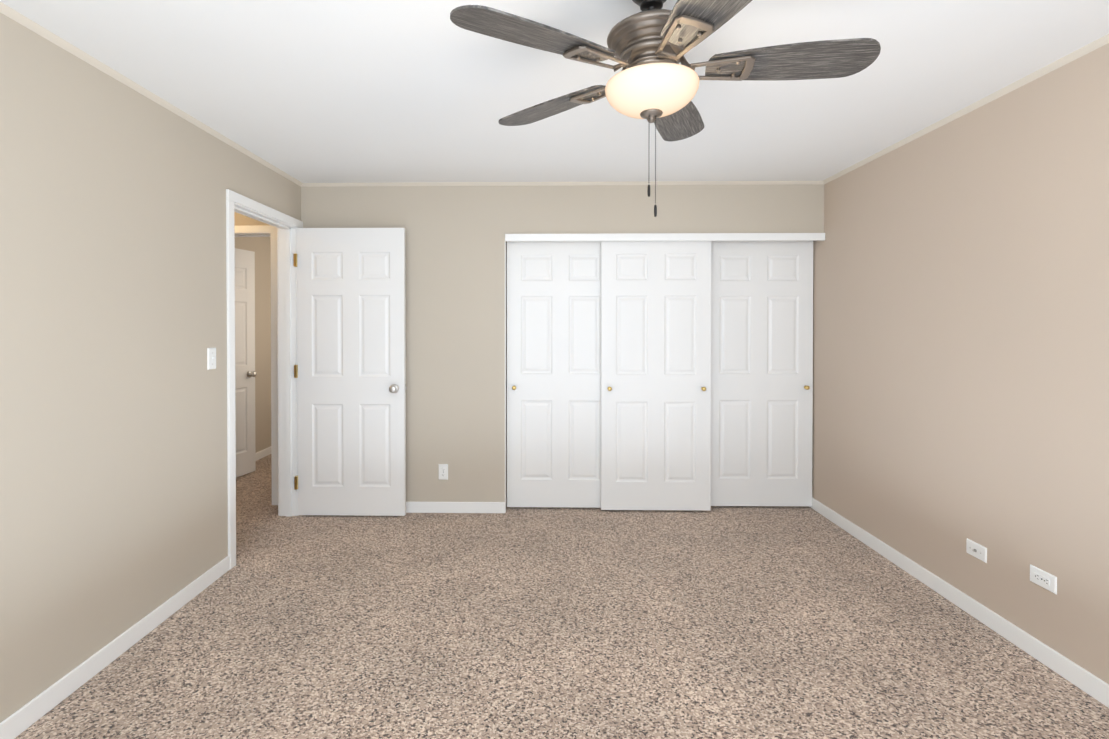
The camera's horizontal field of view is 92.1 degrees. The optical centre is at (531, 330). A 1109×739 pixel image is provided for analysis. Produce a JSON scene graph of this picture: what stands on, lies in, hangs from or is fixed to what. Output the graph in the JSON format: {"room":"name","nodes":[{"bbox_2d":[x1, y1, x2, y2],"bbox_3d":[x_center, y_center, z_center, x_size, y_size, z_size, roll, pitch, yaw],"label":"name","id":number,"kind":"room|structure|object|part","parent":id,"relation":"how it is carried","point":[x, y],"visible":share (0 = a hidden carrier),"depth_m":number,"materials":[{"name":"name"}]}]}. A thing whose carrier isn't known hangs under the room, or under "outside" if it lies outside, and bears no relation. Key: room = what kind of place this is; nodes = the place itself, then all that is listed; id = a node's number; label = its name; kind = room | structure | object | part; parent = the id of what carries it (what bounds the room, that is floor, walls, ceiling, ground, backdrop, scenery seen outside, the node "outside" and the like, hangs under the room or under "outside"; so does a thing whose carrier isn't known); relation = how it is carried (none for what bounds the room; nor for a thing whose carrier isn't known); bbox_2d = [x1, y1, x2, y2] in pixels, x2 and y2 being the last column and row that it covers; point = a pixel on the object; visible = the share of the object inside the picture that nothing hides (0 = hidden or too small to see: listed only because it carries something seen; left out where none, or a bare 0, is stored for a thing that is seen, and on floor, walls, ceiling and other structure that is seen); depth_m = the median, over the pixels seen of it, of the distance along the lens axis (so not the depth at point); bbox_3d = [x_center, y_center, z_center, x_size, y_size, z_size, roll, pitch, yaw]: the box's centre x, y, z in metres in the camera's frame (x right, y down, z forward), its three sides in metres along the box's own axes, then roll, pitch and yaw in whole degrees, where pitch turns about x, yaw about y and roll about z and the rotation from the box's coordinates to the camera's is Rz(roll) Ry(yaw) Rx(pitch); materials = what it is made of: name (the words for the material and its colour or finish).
{"room":"empty bedroom","nodes":[
{"label":"empty bedroom","id":0,"kind":"room"},
{"bbox_2d":[0,13,300,722],"bbox_3d":[-1.781,0.149,1.662,0.120,2.400,4.790,0,1,1],"label":"wall","id":1,"kind":"structure","parent":0,"point":[113,442],"depth_m":2.12,"materials":[{"name":"paint"}]},
{"bbox_2d":[0,556,229,738],"bbox_3d":[-1.723,1.314,1.190,0.012,0.080,3.587,0,1,1],"label":"baseboard","id":2,"kind":"structure","parent":1,"relation":"attached to","point":[26,716],"depth_m":2.11,"materials":[{"name":"white wood"}]},
{"bbox_2d":[0,2,301,186],"bbox_3d":[-1.711,-1.039,1.635,0.022,0.022,4.520,0,1,1],"label":"crown molding","id":3,"kind":"structure","parent":1,"relation":"attached to","point":[18,17],"depth_m":2.22,"materials":[{"name":"beige paint"}]},
{"bbox_2d":[207,348,215,369],"bbox_3d":[-1.692,0.149,2.836,0.020,0.114,0.070,0,1,1],"label":"light switch","id":4,"kind":"object","parent":1,"relation":"attached to","point":[211,358],"visible":1,"depth_m":2.83,"materials":[{"name":"white plastic"}]},
{"bbox_2d":[226,189,302,569],"bbox_3d":[-1.685,0.272,3.440,0.016,2.123,0.932,0,1,1],"label":"trim","id":5,"kind":"structure","parent":1,"relation":"attached to","point":[232,197],"depth_m":3.00,"materials":[{"name":"white wood"}]},
{"bbox_2d":[234,203,296,516],"bbox_3d":[-1.753,0.294,3.428,0.126,2.080,0.820,0,1,1],"label":"door frame","id":6,"kind":"structure","parent":1,"relation":"attached to","point":[282,414],"depth_m":3.82,"materials":[{"name":"white wood"}]},
{"bbox_2d":[277,228,279,515],"bbox_3d":[-1.821,0.272,3.429,0.016,2.123,0.906,0,1,1],"label":"trim","id":7,"kind":"structure","parent":1,"relation":"attached to","point":[278,364],"depth_m":3.82,"materials":[{"name":"white wood"}]},
{"bbox_2d":[293,228,405,515],"bbox_3d":[-1.296,0.295,3.783,0.781,2.046,0.097,0,1,1],"label":"entry door","id":8,"kind":"structure","parent":1,"relation":"in","point":[351,369],"depth_m":3.80,"materials":[{"name":"white wood"}]},
{"bbox_3d":[-1.677,0.293,3.801,0.018,1.675,0.035,0,1,1],"label":"entry door hinges","id":9,"kind":"part","parent":8,"relation":"part of","materials":[{"name":"metal"}]},
{"bbox_3d":[-0.975,0.412,3.761,0.064,0.064,0.062,0,1,1],"label":"entry door knob","id":10,"kind":"part","parent":8,"relation":"part of","materials":[{"name":"silver metal"}]},
{"bbox_2d":[234,212,268,225],"bbox_3d":[-2.517,0.127,4.124,1.430,2.400,0.110,0,1,1],"label":"wall","id":11,"kind":"structure","parent":0,"point":[240,219],"depth_m":4.05,"materials":[{"name":"paint"}]},
{"bbox_2d":[235,235,269,236],"bbox_3d":[-2.372,0.297,4.125,0.780,2.060,0.035,0,1,1],"label":"door frame","id":12,"kind":"object","parent":11,"relation":"attached to","point":[252,235],"depth_m":4.10,"materials":[{"name":"white wood"}]},
{"bbox_2d":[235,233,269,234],"bbox_3d":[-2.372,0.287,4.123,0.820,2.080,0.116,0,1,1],"label":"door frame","id":13,"kind":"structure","parent":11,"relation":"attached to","point":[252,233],"depth_m":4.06,"materials":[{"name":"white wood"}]},
{"bbox_2d":[234,225,277,504],"bbox_3d":[-2.373,0.267,4.060,0.906,2.123,0.016,0,1,1],"label":"trim","id":14,"kind":"structure","parent":11,"relation":"attached to","point":[271,230],"depth_m":4.04,"materials":[{"name":"white"}]},
{"bbox_2d":[235,237,270,452],"bbox_3d":[-2.815,0.115,5.469,0.050,2.400,2.570,0,1,1],"label":"wall","id":15,"kind":"structure","parent":0,"point":[260,247],"depth_m":5.53,"materials":[{"name":"paint"}]},
{"bbox_2d":[235,248,256,477],"bbox_3d":[-2.650,0.291,4.598,0.097,2.040,0.762,0,1,13],"label":"door","id":16,"kind":"structure","parent":15,"relation":"in","point":[245,357],"depth_m":4.85,"materials":[{"name":"white wood"}]},
{"bbox_3d":[-2.563,0.401,4.898,0.062,0.064,0.064,0,1,13],"label":"door knob","id":17,"kind":"part","parent":16,"relation":"part of","materials":[{"name":"silver metal"}]},
{"bbox_2d":[256,446,270,460],"bbox_3d":[-2.784,1.275,5.479,0.012,0.080,2.570,0,1,1],"label":"baseboard","id":18,"kind":"structure","parent":15,"relation":"attached to","point":[263,453],"depth_m":5.53,"materials":[{"name":"white wood"}]},
{"bbox_2d":[506,241,506,505],"bbox_3d":[0.909,0.126,4.324,2.395,2.400,0.680,0,1,1],"label":"wall","id":19,"kind":"structure","parent":0,"point":[506,373],"depth_m":4.05,"materials":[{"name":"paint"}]},
{"bbox_2d":[0,0,1108,182],"bbox_3d":[-0.581,-1.113,3.032,5.575,0.100,7.590,0,1,1],"label":"ceiling","id":20,"kind":"structure","parent":0,"point":[348,91],"depth_m":2.26,"materials":[{"name":"paint"}]},
{"bbox_2d":[450,0,880,216],"bbox_3d":[0.395,-0.696,1.596,1.195,0.709,1.210,0,1,1],"label":"fan","id":21,"kind":"object","parent":20,"relation":"hanging from","point":[650,46],"visible":1,"depth_m":1.53,"materials":[{"name":"grey wood"}]},
{"label":"blade","id":22,"kind":"part","parent":21,"relation":"part of","materials":[{"name":"grey wood"}]},
{"label":"blade","id":23,"kind":"part","parent":21,"relation":"part of","materials":[{"name":"grey wood"}]},
{"bbox_3d":[0.361,-0.855,1.614,0.268,0.134,0.268,0,1,1],"label":"motor","id":24,"kind":"part","parent":21,"relation":"part of","materials":[{"name":"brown metal"}]},
{"bbox_3d":[0.351,-0.523,1.601,0.009,0.243,0.009,0,1,1],"label":"pull chain","id":25,"kind":"part","parent":21,"relation":"part of","materials":[{"name":"brown metal"}]},
{"bbox_3d":[0.361,-0.702,1.615,0.278,0.089,0.278,0,1,1],"label":"lamp shade","id":26,"kind":"part","parent":21,"relation":"part of","materials":[{"name":"white glass"}]},
{"bbox_3d":[0.371,-0.493,1.603,0.009,0.303,0.009,0,1,1],"label":"pull chain","id":27,"kind":"part","parent":21,"relation":"part of","materials":[{"name":"brown metal"}]},
{"bbox_3d":[0.531,-0.788,1.973,0.162,0.006,0.476,-12,-5,25],"label":"blade","id":28,"kind":"part","parent":21,"relation":"part of","materials":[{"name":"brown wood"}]},
{"bbox_3d":[0.435,-0.782,1.224,0.162,0.006,0.476,11,-2,-11],"label":"blade","id":29,"kind":"part","parent":21,"relation":"part of","materials":[{"name":"brown wood"}]},
{"bbox_3d":[0.755,-0.785,1.564,0.476,0.006,0.162,0,-10,7],"label":"blade","id":30,"kind":"part","parent":21,"relation":"part of","materials":[{"name":"brown wood"}]},
{"bbox_2d":[15,454,1108,738],"bbox_3d":[-0.581,1.387,3.054,5.575,0.100,7.590,0,1,1],"label":"floor","id":31,"kind":"structure","parent":0,"point":[761,622],"depth_m":2.29,"materials":[{"name":"carpet"}]},
{"bbox_2d":[301,185,823,501],"bbox_3d":[0.208,0.129,3.935,3.785,2.400,0.120,0,1,1],"label":"wall","id":32,"kind":"structure","parent":0,"point":[455,312],"depth_m":3.88,"materials":[{"name":"paint"}]},
{"bbox_2d":[439,464,447,479],"bbox_3d":[-0.646,1.033,3.892,0.070,0.114,0.009,0,1,1],"label":"electrical outlet","id":33,"kind":"object","parent":32,"relation":"attached to","point":[443,471],"visible":1,"depth_m":3.89,"materials":[{"name":"white plastic"}]},
{"bbox_2d":[406,502,504,512],"bbox_3d":[-0.940,1.290,3.898,1.490,0.080,0.012,0,1,1],"label":"baseboard","id":34,"kind":"structure","parent":32,"relation":"attached to","point":[455,507],"depth_m":3.89,"materials":[{"name":"white wood"}]},
{"bbox_2d":[505,241,505,512],"bbox_3d":[-0.194,0.330,3.893,0.005,2.000,0.021,0,1,1],"label":"door frame","id":35,"kind":"structure","parent":32,"relation":"attached to","point":[505,376],"depth_m":3.88,"materials":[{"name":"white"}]},
{"bbox_2d":[301,181,823,186],"bbox_3d":[0.207,-1.059,3.854,3.785,0.022,0.022,0,1,1],"label":"crown molding","id":36,"kind":"structure","parent":32,"relation":"attached to","point":[567,183],"depth_m":3.85,"materials":[{"name":"beige paint"}]},
{"bbox_2d":[505,233,824,240],"bbox_3d":[0.952,-0.672,3.845,2.291,0.053,0.022,0,1,1],"label":"valance","id":37,"kind":"object","parent":32,"relation":"attached to","point":[683,237],"visible":1,"depth_m":3.83,"materials":[{"name":"white wood"}]},
{"bbox_2d":[812,43,1108,683],"bbox_3d":[2.128,0.147,1.924,0.120,2.400,5.440,0,1,1],"label":"wall","id":38,"kind":"structure","parent":0,"point":[960,330],"depth_m":2.44,"materials":[{"name":"paint"}]},
{"bbox_2d":[809,497,1108,707],"bbox_3d":[2.062,1.307,1.936,0.012,0.080,5.200,0,1,1],"label":"baseboard","id":39,"kind":"structure","parent":38,"relation":"attached to","point":[1089,683],"depth_m":2.43,"materials":[{"name":"white wood"}]},
{"bbox_2d":[823,34,1108,183],"bbox_3d":[2.052,-1.039,1.575,0.022,0.022,4.520,0,1,1],"label":"crown molding","id":40,"kind":"structure","parent":38,"relation":"attached to","point":[1084,50],"depth_m":2.41,"materials":[{"name":"beige paint"}]},
{"bbox_2d":[966,538,986,562],"bbox_3d":[2.069,1.027,2.493,0.016,0.070,0.114,0,1,1],"label":"outlet","id":41,"kind":"object","parent":38,"relation":"attached to","point":[976,550],"visible":1,"depth_m":2.49,"materials":[{"name":"white plastic"}]},
{"bbox_2d":[1030,564,1056,594],"bbox_3d":[2.067,1.007,2.163,0.009,0.070,0.114,0,1,1],"label":"electrical outlet","id":42,"kind":"object","parent":38,"relation":"attached to","point":[1043,579],"visible":1,"depth_m":2.15,"materials":[{"name":"white plastic"}]},
{"bbox_3d":[0.956,-0.692,3.956,2.280,0.018,0.160,0,1,1],"label":"track rail","id":43,"kind":"object","parent":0,"visible":0},
{"bbox_2d":[507,241,600,507],"bbox_3d":[0.211,0.323,3.954,0.797,1.983,0.075,0,1,1],"label":"closet door","id":44,"kind":"structure","parent":43,"relation":"hanging from","point":[553,373],"depth_m":3.96,"materials":[{"name":"white wood"}]},
{"bbox_2d":[601,241,710,510],"bbox_3d":[0.905,0.323,3.893,0.797,1.983,0.075,0,1,1],"label":"closet door","id":45,"kind":"structure","parent":43,"relation":"hanging from","point":[655,375],"depth_m":3.90,"materials":[{"name":"white wood"}]},
{"bbox_2d":[711,241,812,505],"bbox_3d":[1.693,0.322,3.981,0.797,1.983,0.075,0,1,1],"label":"closet door","id":46,"kind":"structure","parent":43,"relation":"hanging from","point":[761,366],"depth_m":3.98,"materials":[{"name":"white wood"}]}
]}

